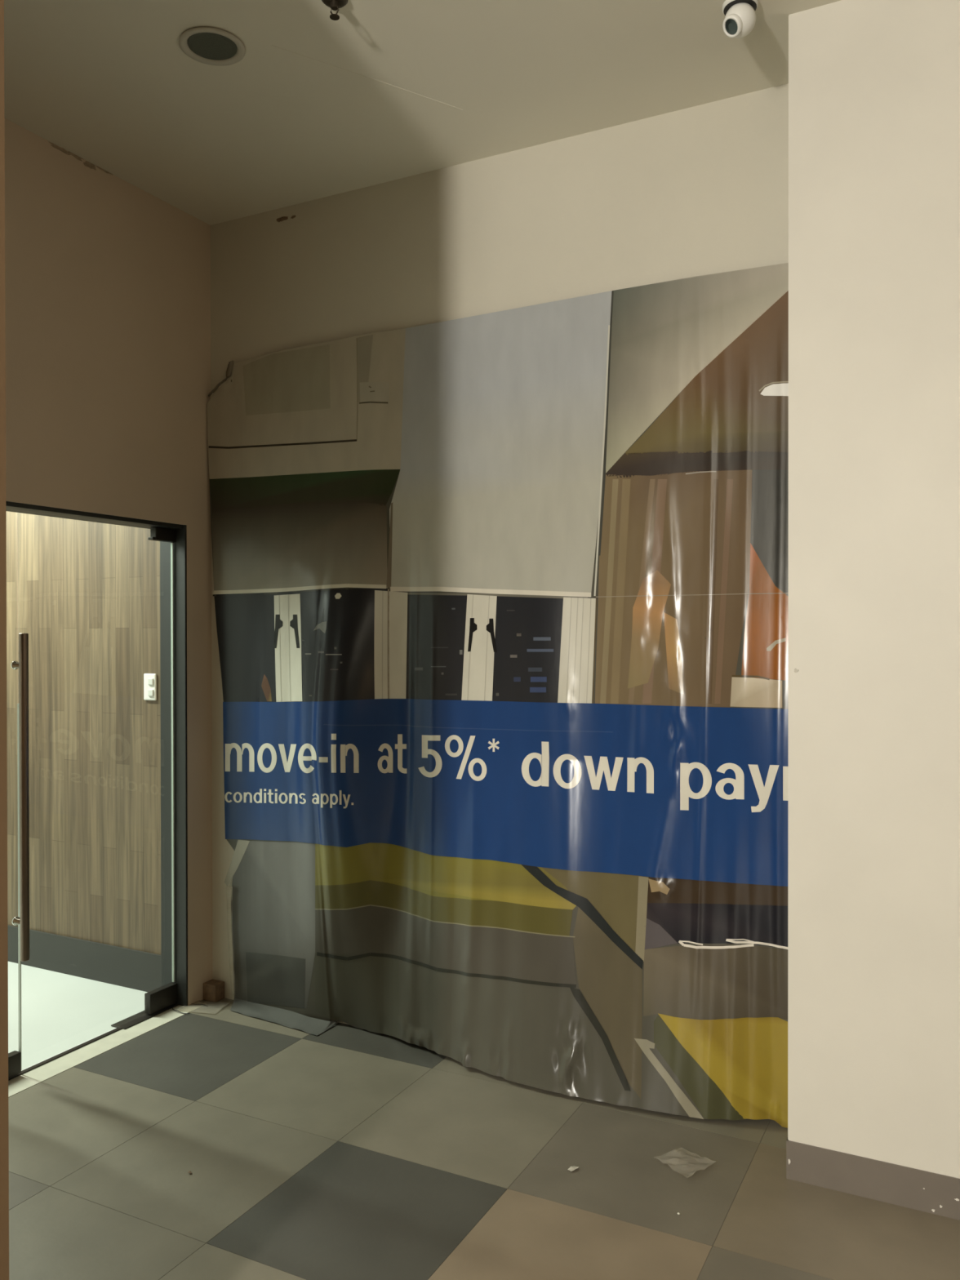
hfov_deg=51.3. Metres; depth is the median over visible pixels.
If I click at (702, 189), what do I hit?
wall
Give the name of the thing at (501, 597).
banner
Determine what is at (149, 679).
switch plate
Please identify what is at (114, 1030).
floor track
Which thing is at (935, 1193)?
baseboard
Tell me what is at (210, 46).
recessed light
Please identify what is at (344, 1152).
floor
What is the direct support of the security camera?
attached to the ceiling
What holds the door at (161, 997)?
in the wall at (108, 281)
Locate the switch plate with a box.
[143,673,156,700]
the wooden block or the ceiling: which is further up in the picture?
the ceiling
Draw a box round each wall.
[0,0,8,1279]
[4,118,212,1006]
[5,511,160,955]
[210,83,788,1024]
[787,0,959,1178]
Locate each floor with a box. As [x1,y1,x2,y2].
[8,961,147,1071]
[8,998,959,1279]
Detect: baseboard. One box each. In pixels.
[7,924,161,991]
[786,1137,959,1220]
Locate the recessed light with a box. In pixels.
[178,26,244,66]
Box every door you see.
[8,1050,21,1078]
[10,527,177,1052]
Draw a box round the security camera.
[722,0,758,38]
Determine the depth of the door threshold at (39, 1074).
3.84 m
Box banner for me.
[207,262,788,1128]
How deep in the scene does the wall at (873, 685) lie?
2.82 m
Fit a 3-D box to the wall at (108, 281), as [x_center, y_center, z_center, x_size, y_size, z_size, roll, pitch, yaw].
[-1.751,-0.127,3.490,0.152,3.418,2.173,0,0,27]
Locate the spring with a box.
[111,1003,177,1029]
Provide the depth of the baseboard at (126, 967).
4.63 m
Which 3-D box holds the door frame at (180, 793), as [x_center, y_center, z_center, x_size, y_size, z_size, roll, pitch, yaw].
[-1.748,0.545,3.501,0.146,2.074,1.980,0,0,27]
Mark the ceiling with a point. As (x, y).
(316, 105)
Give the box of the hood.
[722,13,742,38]
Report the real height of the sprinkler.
0.055 m
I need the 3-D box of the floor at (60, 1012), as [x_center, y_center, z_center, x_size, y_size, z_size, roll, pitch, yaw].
[-4.112,1.601,4.206,4.844,0.040,3.300,0,0,27]
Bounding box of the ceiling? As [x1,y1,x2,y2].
[4,0,840,225]
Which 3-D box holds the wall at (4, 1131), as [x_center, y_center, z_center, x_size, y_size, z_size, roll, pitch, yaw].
[-1.998,-0.110,1.571,1.810,3.407,1.467,0,0,27]
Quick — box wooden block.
[203,979,224,1002]
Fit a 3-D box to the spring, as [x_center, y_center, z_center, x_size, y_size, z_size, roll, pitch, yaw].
[-1.403,1.574,4.196,0.080,0.004,0.300,0,0,27]
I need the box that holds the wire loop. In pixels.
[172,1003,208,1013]
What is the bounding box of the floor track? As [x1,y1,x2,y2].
[8,1026,122,1080]
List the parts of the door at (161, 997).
pull handle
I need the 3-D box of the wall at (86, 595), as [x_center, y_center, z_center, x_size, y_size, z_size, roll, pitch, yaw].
[-3.460,0.172,5.548,4.770,2.800,0.100,0,0,27]
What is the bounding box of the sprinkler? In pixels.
[321,0,347,20]

